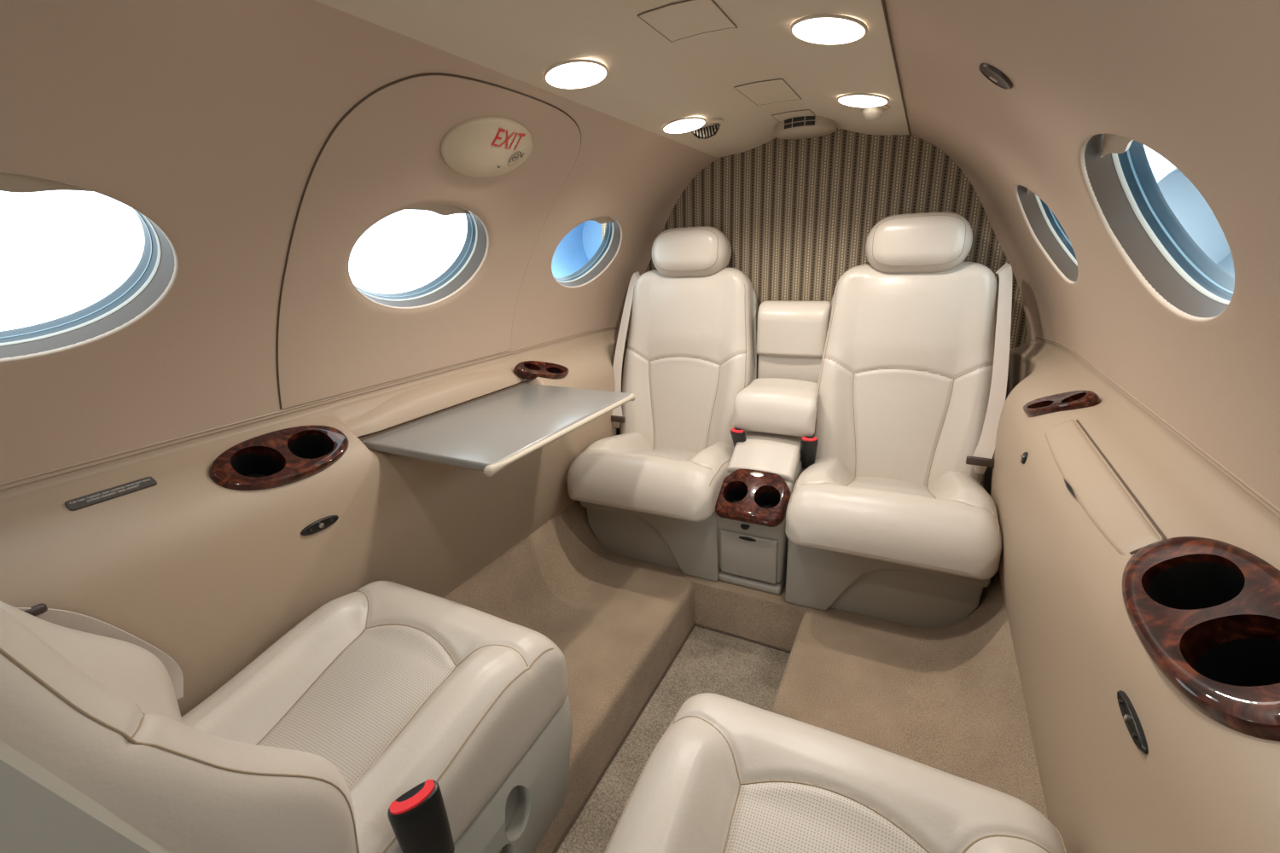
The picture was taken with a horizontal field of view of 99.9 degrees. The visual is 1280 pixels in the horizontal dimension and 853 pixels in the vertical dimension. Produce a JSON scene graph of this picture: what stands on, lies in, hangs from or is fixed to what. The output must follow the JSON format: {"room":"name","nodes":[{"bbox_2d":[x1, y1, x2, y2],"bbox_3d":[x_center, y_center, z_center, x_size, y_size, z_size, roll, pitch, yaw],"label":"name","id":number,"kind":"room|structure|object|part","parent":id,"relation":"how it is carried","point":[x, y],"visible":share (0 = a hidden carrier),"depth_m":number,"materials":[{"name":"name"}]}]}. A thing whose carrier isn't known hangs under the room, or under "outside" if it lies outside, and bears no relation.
{"room":"aircraft cabin","nodes":[
{"label":"aircraft cabin","id":0,"kind":"room"},
{"bbox_2d":[0,0,717,716],"bbox_3d":[-0.504,-0.010,0.936,0.418,1.098,2.620,7,20,26],"label":"wall","id":1,"kind":"structure","parent":0,"point":[210,120],"depth_m":0.81,"materials":[{"name":"beige plastic"}]},
{"bbox_2d":[0,172,174,359],"bbox_3d":[-0.777,-0.204,0.628,0.190,0.254,0.374,7,20,26],"label":"window","id":2,"kind":"structure","parent":1,"relation":"in","point":[153,274],"depth_m":0.76,"materials":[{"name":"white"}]},
{"bbox_2d":[0,172,93,192],"bbox_3d":[-0.722,-0.270,0.575,0.025,0.030,0.220,7,20,26],"label":"shade","id":3,"kind":"object","parent":2,"relation":"attached to","point":[13,183],"depth_m":0.62,"materials":[{"name":"beige"}]},
{"bbox_2d":[64,477,157,511],"bbox_3d":[-0.778,0.099,0.794,0.020,0.014,0.100,7,20,26],"label":"placard","id":4,"kind":"object","parent":1,"relation":"attached to","point":[78,503],"visible":1,"depth_m":0.79,"materials":[{"name":"grey plastic"}]},
{"bbox_2d":[208,425,349,490],"bbox_3d":[-0.653,0.070,0.987,0.117,0.114,0.236,7,20,26],"label":"cup holder","id":5,"kind":"object","parent":1,"relation":"attached to","point":[286,456],"visible":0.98,"depth_m":0.98,"materials":[{"name":"brown wood"}]},
{"bbox_2d":[0,325,620,486],"bbox_3d":[-0.670,-0.022,1.017,0.046,0.011,2.611,7,20,26],"label":"trim","id":6,"kind":"structure","parent":1,"relation":"attached to","point":[378,386],"depth_m":0.96,"materials":[{"name":"beige plastic"}]},
{"bbox_3d":[-0.618,0.236,1.082,0.140,0.549,2.620,7,20,26],"label":"armrest panel","id":7,"kind":"part","parent":1,"relation":"part of","materials":[{"name":"beige"}]},
{"bbox_2d":[300,515,338,535],"bbox_3d":[-0.589,0.182,0.991,0.009,0.021,0.072,7,20,26],"label":"jack","id":8,"kind":"object","parent":1,"relation":"attached to","point":[320,525],"visible":1,"depth_m":0.99,"materials":[{"name":"black plastic"}]},
{"bbox_2d":[318,523,324,528],"bbox_3d":[-0.587,0.182,0.990,0.004,0.009,0.009,7,20,26],"label":"socket","id":9,"kind":"object","parent":8,"relation":"attached to","point":[320,525],"depth_m":0.99,"materials":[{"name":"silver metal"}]},
{"bbox_2d":[276,72,581,409],"bbox_3d":[-0.370,-0.364,1.138,0.396,0.538,0.670,7,20,26],"label":"door","id":10,"kind":"structure","parent":1,"relation":"in","point":[382,158],"depth_m":1.03,"materials":[{"name":"beige plastic"}]},
{"bbox_2d":[354,204,487,307],"bbox_3d":[-0.485,-0.390,1.167,0.190,0.254,0.374,7,20,26],"label":"window","id":11,"kind":"structure","parent":10,"relation":"attached to","point":[472,253],"depth_m":1.29,"materials":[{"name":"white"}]},
{"bbox_2d":[405,204,470,215],"bbox_3d":[-0.429,-0.456,1.114,0.025,0.030,0.220,7,20,26],"label":"shade","id":12,"kind":"object","parent":11,"relation":"attached to","point":[445,210],"depth_m":1.14,"materials":[{"name":"beige"}]},
{"bbox_2d":[440,116,533,178],"bbox_3d":[-0.291,-0.540,1.044,0.116,0.094,0.232,7,20,26],"label":"exit sign","id":13,"kind":"object","parent":10,"relation":"attached to","point":[485,147],"visible":1,"depth_m":1.01,"materials":[{"name":"beige plastic"}]},
{"bbox_2d":[346,370,527,441],"bbox_3d":[-0.485,-0.082,1.359,0.052,0.070,0.580,7,20,26],"label":"lid","id":14,"kind":"object","parent":1,"relation":"attached to","point":[416,404],"visible":0.94,"depth_m":1.30,"materials":[{"name":"beige plastic"}]},
{"bbox_2d":[361,384,634,477],"bbox_3d":[-0.304,-0.019,1.284,0.384,0.024,0.570,7,20,26],"label":"folding table","id":15,"kind":"object","parent":1,"relation":"attached to","point":[488,434],"visible":0.98,"depth_m":1.19,"materials":[{"name":"plastic"}]},
{"bbox_2d":[513,360,568,381],"bbox_3d":[-0.299,-0.150,1.636,0.192,0.112,0.081,-16,22,-36],"label":"cup holder","id":16,"kind":"object","parent":1,"relation":"attached to","point":[529,370],"visible":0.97,"depth_m":1.61,"materials":[{"name":"brown wood"}]},
{"bbox_2d":[554,216,620,286],"bbox_3d":[-0.188,-0.578,1.713,0.190,0.254,0.374,7,20,26],"label":"window","id":17,"kind":"structure","parent":1,"relation":"in","point":[608,249],"depth_m":1.85,"materials":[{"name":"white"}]},
{"bbox_2d":[589,216,613,223],"bbox_3d":[-0.133,-0.644,1.660,0.025,0.030,0.220,7,20,26],"label":"shade","id":18,"kind":"object","parent":17,"relation":"attached to","point":[602,219],"depth_m":1.69,"materials":[{"name":"beige"}]},
{"bbox_2d":[314,0,911,157],"bbox_3d":[-0.083,-0.503,0.546,0.574,0.055,2.635,7,20,26],"label":"ceiling","id":19,"kind":"structure","parent":0,"point":[652,81],"depth_m":0.90,"materials":[{"name":"beige plastic"}]},
{"bbox_2d":[543,58,608,89],"bbox_3d":[-0.110,-0.606,0.927,0.106,0.019,0.124,7,20,26],"label":"recessed light","id":20,"kind":"object","parent":19,"relation":"in","point":[577,73],"visible":1,"depth_m":0.91,"materials":[{"name":"beige plastic"}]},
{"bbox_2d":[662,116,706,133],"bbox_3d":[0.109,-0.745,1.331,0.106,0.019,0.124,7,20,26],"label":"recessed light","id":21,"kind":"object","parent":19,"relation":"in","point":[688,124],"visible":1,"depth_m":1.31,"materials":[{"name":"beige plastic"}]},
{"bbox_2d":[637,0,737,42],"bbox_3d":[0.075,-0.626,0.828,0.115,0.006,0.127,7,20,26],"label":"access panel","id":22,"kind":"object","parent":19,"relation":"attached to","point":[678,20],"visible":1,"depth_m":0.82,"materials":[{"name":"beige plastic"}]},
{"bbox_2d":[687,118,723,139],"bbox_3d":[0.169,-0.763,1.384,0.090,0.039,0.091,7,20,26],"label":"outlet","id":23,"kind":"object","parent":19,"relation":"attached to","point":[702,133],"visible":0.94,"depth_m":1.39,"materials":[{"name":"beige"}]},
{"bbox_2d":[692,124,719,139],"bbox_3d":[0.168,-0.765,1.401,0.071,0.034,0.038,-2,18,-1],"label":"grille","id":24,"kind":"object","parent":23,"relation":"attached to","point":[702,133],"depth_m":1.39,"materials":[{"name":"black plastic"}]},
{"bbox_2d":[733,78,801,105],"bbox_3d":[0.297,-0.766,1.234,0.107,0.005,0.192,7,20,26],"label":"access panel","id":25,"kind":"object","parent":19,"relation":"attached to","point":[764,92],"visible":1,"depth_m":1.23,"materials":[{"name":"beige plastic"}]},
{"bbox_2d":[771,109,815,122],"bbox_3d":[0.417,-0.843,1.457,0.102,0.004,0.092,7,20,26],"label":"access panel","id":26,"kind":"object","parent":19,"relation":"attached to","point":[782,116],"visible":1,"depth_m":1.45,"materials":[{"name":"beige plastic"}]},
{"bbox_2d":[773,116,837,139],"bbox_3d":[0.477,-0.862,1.554,0.176,0.047,0.184,7,20,26],"label":"ceiling vent","id":27,"kind":"object","parent":19,"relation":"in","point":[802,127],"visible":0.97,"depth_m":1.50,"materials":[{"name":"beige plastic"}]},
{"bbox_2d":[784,116,814,129],"bbox_3d":[0.440,-0.841,1.486,0.084,0.023,0.024,7,20,26],"label":"grille","id":28,"kind":"object","parent":27,"relation":"attached to","point":[804,122],"depth_m":1.48,"materials":[{"name":"black"}]},
{"bbox_2d":[790,13,867,45],"bbox_3d":[0.273,-0.573,0.778,0.106,0.019,0.124,7,20,26],"label":"recessed light","id":29,"kind":"object","parent":19,"relation":"in","point":[823,29],"visible":1,"depth_m":0.76,"materials":[{"name":"beige"}]},
{"bbox_2d":[837,93,889,107],"bbox_3d":[0.483,-0.706,1.165,0.106,0.019,0.124,7,20,26],"label":"recessed light","id":30,"kind":"object","parent":19,"relation":"in","point":[858,100],"visible":1,"depth_m":1.14,"materials":[{"name":"beige plastic"}]},
{"bbox_2d":[858,104,890,121],"bbox_3d":[0.536,-0.718,1.230,0.067,0.033,0.067,7,20,26],"label":"outlet","id":31,"kind":"object","parent":19,"relation":"attached to","point":[872,113],"visible":0.85,"depth_m":1.22,"materials":[{"name":"beige plastic"}]},
{"bbox_2d":[861,107,884,121],"bbox_3d":[0.525,-0.714,1.224,0.026,0.030,0.053,-13,21,-30],"label":"hood","id":32,"kind":"object","parent":31,"relation":"attached to","point":[869,113],"depth_m":1.22,"materials":[{"name":"beige plastic"}]},
{"bbox_2d":[443,500,1048,852],"bbox_3d":[-0.039,0.678,0.920,1.280,0.395,2.620,7,20,26],"label":"floor","id":33,"kind":"structure","parent":0,"point":[637,639],"depth_m":1.34,"materials":[{"name":"brown carpet"}]},
{"bbox_2d":[0,581,572,852],"bbox_3d":[-0.486,0.295,0.698,0.492,0.983,0.721,7,20,26],"label":"seat","id":34,"kind":"object","parent":33,"relation":"on","point":[386,689],"visible":1,"depth_m":0.71,"materials":[{"name":"beige leather"}]},
{"bbox_2d":[15,603,183,699],"bbox_3d":[-0.737,0.308,0.713,0.019,0.250,0.170,8,21,30],"label":"belt","id":35,"kind":"object","parent":34,"relation":"attached to","point":[69,619],"visible":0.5,"depth_m":0.72,"materials":[{"name":"beige"}]},
{"bbox_3d":[-0.574,0.299,0.525,0.468,0.606,0.289,7,20,26],"label":"backrest","id":36,"kind":"part","parent":34,"relation":"part of","materials":[{"name":"beige leather"}]},
{"bbox_2d":[181,581,568,852],"bbox_3d":[-0.419,0.437,0.866,0.464,0.175,0.460,7,20,26],"label":"seat cushion","id":37,"kind":"object","parent":34,"relation":"on","point":[400,688],"depth_m":0.82,"materials":[{"name":"beige leather"}]},
{"bbox_2d":[387,779,454,852],"bbox_3d":[-0.255,0.518,0.656,0.048,0.215,0.067,1,18,9],"label":"belt buckle","id":38,"kind":"object","parent":34,"relation":"on","point":[418,819],"visible":1,"depth_m":0.62,"materials":[{"name":"black plastic"}]},
{"bbox_2d":[566,226,758,581],"bbox_3d":[0.087,-0.101,1.754,0.492,1.044,0.603,6,20,25],"label":"seat","id":39,"kind":"object","parent":33,"relation":"on","point":[648,491],"visible":0.97,"depth_m":1.78,"materials":[{"name":"beige leather"}]},
{"bbox_2d":[610,271,639,428],"bbox_3d":[-0.044,-0.280,1.937,0.070,0.530,0.233,7,20,26],"label":"belt","id":40,"kind":"object","parent":39,"relation":"attached to","point":[617,417],"visible":0.77,"depth_m":1.92,"materials":[{"name":"beige fabric"}]},
{"bbox_3d":[-0.085,-0.007,1.920,0.031,0.026,0.003,7,20,26],"label":"latch plate","id":41,"kind":"part","parent":40,"relation":"part of","materials":[{"name":"silver metal"}]},
{"bbox_3d":[0.045,0.311,1.878,0.364,0.189,0.292,6,20,25],"label":"panel","id":42,"kind":"part","parent":39,"relation":"part of","materials":[{"name":"beige leather"}]},
{"bbox_2d":[566,432,734,522],"bbox_3d":[0.065,0.116,1.756,0.482,0.147,0.460,6,20,25],"label":"seat cushion","id":43,"kind":"object","parent":39,"relation":"on","point":[677,475],"depth_m":1.60,"materials":[{"name":"beige leather"}]},
{"bbox_3d":[0.162,-0.208,1.892,0.468,0.664,0.226,6,20,25],"label":"backrest","id":44,"kind":"part","parent":39,"relation":"part of","materials":[{"name":"beige leather"}]},
{"bbox_2d":[730,427,746,447],"bbox_3d":[0.325,0.076,1.704,0.049,0.168,0.100,10,22,34],"label":"belt buckle","id":45,"kind":"object","parent":39,"relation":"attached to","point":[737,435],"visible":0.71,"depth_m":1.65,"materials":[{"name":"black plastic"}]},
{"bbox_2d":[715,430,803,594],"bbox_3d":[0.381,0.230,1.663,0.205,0.448,0.402,7,20,26],"label":"console","id":46,"kind":"object","parent":33,"relation":"on","point":[764,470],"visible":0.83,"depth_m":1.56,"materials":[{"name":"beige plastic"}]},
{"bbox_3d":[0.317,0.379,1.570,0.168,0.148,0.028,7,20,26],"label":"drawer","id":47,"kind":"part","parent":46,"relation":"part of","materials":[{"name":"beige plastic"}]},
{"bbox_3d":[0.400,0.422,1.747,0.192,0.030,0.341,7,20,26],"label":"kick plate","id":48,"kind":"part","parent":46,"relation":"part of","materials":[{"name":"beige plastic"}]},
{"bbox_3d":[0.399,0.064,1.658,0.198,0.129,0.242,7,20,26],"label":"padded lid","id":49,"kind":"part","parent":46,"relation":"part of","materials":[{"name":"beige leather"}]},
{"bbox_2d":[733,301,831,436],"bbox_3d":[0.455,-0.195,1.688,0.246,0.370,0.312,7,20,26],"label":"armrest","id":50,"kind":"object","parent":46,"relation":"on","point":[784,396],"visible":0.96,"depth_m":1.67,"materials":[{"name":"beige leather"}]},
{"bbox_2d":[604,692,1067,852],"bbox_3d":[0.102,0.480,0.377,0.492,0.784,0.831,7,20,26],"label":"seat","id":51,"kind":"object","parent":33,"relation":"on","point":[727,775],"visible":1,"depth_m":0.61,"materials":[{"name":"beige leather"}]},
{"bbox_2d":[785,211,1001,629],"bbox_3d":[0.695,-0.027,1.449,0.492,1.044,0.603,6,20,25],"label":"seat","id":52,"kind":"object","parent":33,"relation":"on","point":[890,520],"visible":0.99,"depth_m":1.47,"materials":[{"name":"beige leather"}]},
{"bbox_2d":[799,436,818,470],"bbox_3d":[0.501,0.098,1.615,0.049,0.168,0.100,1,18,11],"label":"belt buckle","id":53,"kind":"object","parent":52,"relation":"attached to","point":[808,445],"visible":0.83,"depth_m":1.57,"materials":[{"name":"black plastic"}]},
{"bbox_2d":[785,457,1001,579],"bbox_3d":[0.672,0.190,1.452,0.482,0.147,0.460,6,20,25],"label":"seat cushion","id":54,"kind":"object","parent":52,"relation":"on","point":[933,514],"depth_m":1.30,"materials":[{"name":"beige leather"}]},
{"bbox_3d":[0.772,-0.134,1.587,0.468,0.664,0.226,6,20,25],"label":"backrest","id":55,"kind":"part","parent":52,"relation":"part of","materials":[{"name":"beige leather"}]},
{"bbox_3d":[0.742,0.394,1.532,0.364,0.189,0.292,6,20,25],"label":"panel","id":56,"kind":"part","parent":52,"relation":"part of","materials":[{"name":"beige leather"}]},
{"bbox_2d":[965,262,1012,474],"bbox_3d":[0.944,-0.159,1.442,0.070,0.530,0.233,7,20,26],"label":"belt","id":57,"kind":"object","parent":52,"relation":"attached to","point":[981,458],"visible":0.84,"depth_m":1.42,"materials":[{"name":"beige fabric"}]},
{"bbox_3d":[0.902,0.113,1.426,0.031,0.026,0.003,7,20,26],"label":"latch plate","id":58,"kind":"part","parent":57,"relation":"part of","materials":[{"name":"silver metal"}]},
{"bbox_2d":[601,128,1027,349],"bbox_3d":[0.541,-0.341,1.830,1.500,1.420,0.030,7,20,26],"label":"curtain","id":59,"kind":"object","parent":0,"point":[794,215],"depth_m":1.68,"materials":[{"name":"fabric"}]},
{"bbox_2d":[884,0,1279,852],"bbox_3d":[0.376,0.098,0.495,0.418,1.098,2.620,7,20,26],"label":"wall","id":60,"kind":"structure","parent":0,"point":[1195,83],"depth_m":0.60,"materials":[{"name":"beige plastic"}]},
{"bbox_2d":[978,63,1012,89],"bbox_3d":[0.466,-0.459,0.703,0.042,0.035,0.051,7,20,26],"label":"air vent","id":61,"kind":"object","parent":60,"relation":"in","point":[991,72],"visible":1,"depth_m":0.70,"materials":[{"name":"brown plastic"}]},
{"bbox_2d":[1020,452,1028,464],"bbox_3d":[0.753,0.062,1.053,0.011,0.024,0.024,7,20,26],"label":"socket","id":62,"kind":"object","parent":60,"relation":"attached to","point":[1023,457],"visible":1,"depth_m":1.05,"materials":[{"name":"black plastic"}]},
{"bbox_2d":[1017,185,1078,282],"bbox_3d":[0.916,-0.443,1.159,0.190,0.254,0.374,7,20,26],"label":"window","id":63,"kind":"structure","parent":60,"relation":"in","point":[1049,231],"depth_m":1.30,"materials":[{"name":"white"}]},
{"bbox_2d":[1023,390,1100,417],"bbox_3d":[0.854,-0.025,1.095,0.076,0.123,0.164,-6,18,-12],"label":"cup holder","id":64,"kind":"object","parent":60,"relation":"attached to","point":[1075,399],"visible":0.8,"depth_m":1.08,"materials":[{"name":"brown wood"}]},
{"bbox_2d":[1044,419,1166,555],"bbox_3d":[0.672,0.072,0.807,0.053,0.047,0.500,7,20,26],"label":"lid","id":65,"kind":"object","parent":60,"relation":"attached to","point":[1085,475],"visible":1,"depth_m":0.74,"materials":[{"name":"beige plastic"}]},
{"bbox_3d":[0.510,0.374,0.518,0.139,0.549,2.620,7,20,26],"label":"armrest panel","id":66,"kind":"part","parent":60,"relation":"part of","materials":[{"name":"beige"}]},
{"bbox_2d":[1117,690,1148,754],"bbox_3d":[0.442,0.264,0.483,0.010,0.014,0.074,7,20,26],"label":"jack","id":67,"kind":"object","parent":60,"relation":"attached to","point":[1131,718],"visible":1,"depth_m":0.48,"materials":[{"name":"black plastic"}]},
{"bbox_2d":[1123,714,1130,722],"bbox_3d":[0.439,0.263,0.485,0.004,0.006,0.006,7,20,26],"label":"socket","id":68,"kind":"object","parent":67,"relation":"attached to","point":[1126,717],"depth_m":0.48,"materials":[{"name":"silver metal"}]},
{"bbox_2d":[1034,337,1279,513],"bbox_3d":[0.538,0.125,0.411,0.046,0.011,2.611,7,20,26],"label":"trim","id":69,"kind":"structure","parent":60,"relation":"attached to","point":[1189,441],"depth_m":0.70,"materials":[{"name":"beige plastic"}]},
{"bbox_2d":[1084,133,1234,318],"bbox_3d":[0.620,-0.255,0.613,0.190,0.254,0.374,7,20,26],"label":"window","id":70,"kind":"structure","parent":60,"relation":"in","point":[1125,189],"depth_m":0.74,"materials":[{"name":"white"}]},
{"bbox_2d":[1100,133,1133,157],"bbox_3d":[0.558,-0.336,0.619,0.025,0.030,0.220,7,20,26],"label":"shade","id":71,"kind":"object","parent":70,"relation":"attached to","point":[1110,143],"depth_m":0.65,"materials":[{"name":"beige"}]},
{"bbox_2d":[1122,536,1279,741],"bbox_3d":[0.518,0.187,0.475,0.121,0.117,0.274,7,20,26],"label":"cup holder","id":72,"kind":"object","parent":60,"relation":"attached to","point":[1206,612],"visible":1,"depth_m":0.47,"materials":[{"name":"brown wood"}]},
{"label":"outside","id":73,"kind":"structure","parent":0,"visible":0},
{"bbox_2d":[551,220,602,277],"bbox_3d":[-0.035,-1.231,3.518,0.680,0.680,1.500,7,20,26],"label":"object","id":74,"kind":"object","parent":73,"point":[583,241],"visible":0.02,"depth_m":3.29,"materials":[{"name":"blue paint"}]},
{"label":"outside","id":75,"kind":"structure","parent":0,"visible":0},
{"bbox_2d":[1144,146,1234,278],"bbox_3d":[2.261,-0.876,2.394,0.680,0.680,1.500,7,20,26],"label":"window pane","id":76,"kind":"object","parent":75,"point":[1184,200],"visible":0.05,"depth_m":2.10,"materials":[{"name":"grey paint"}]}
]}

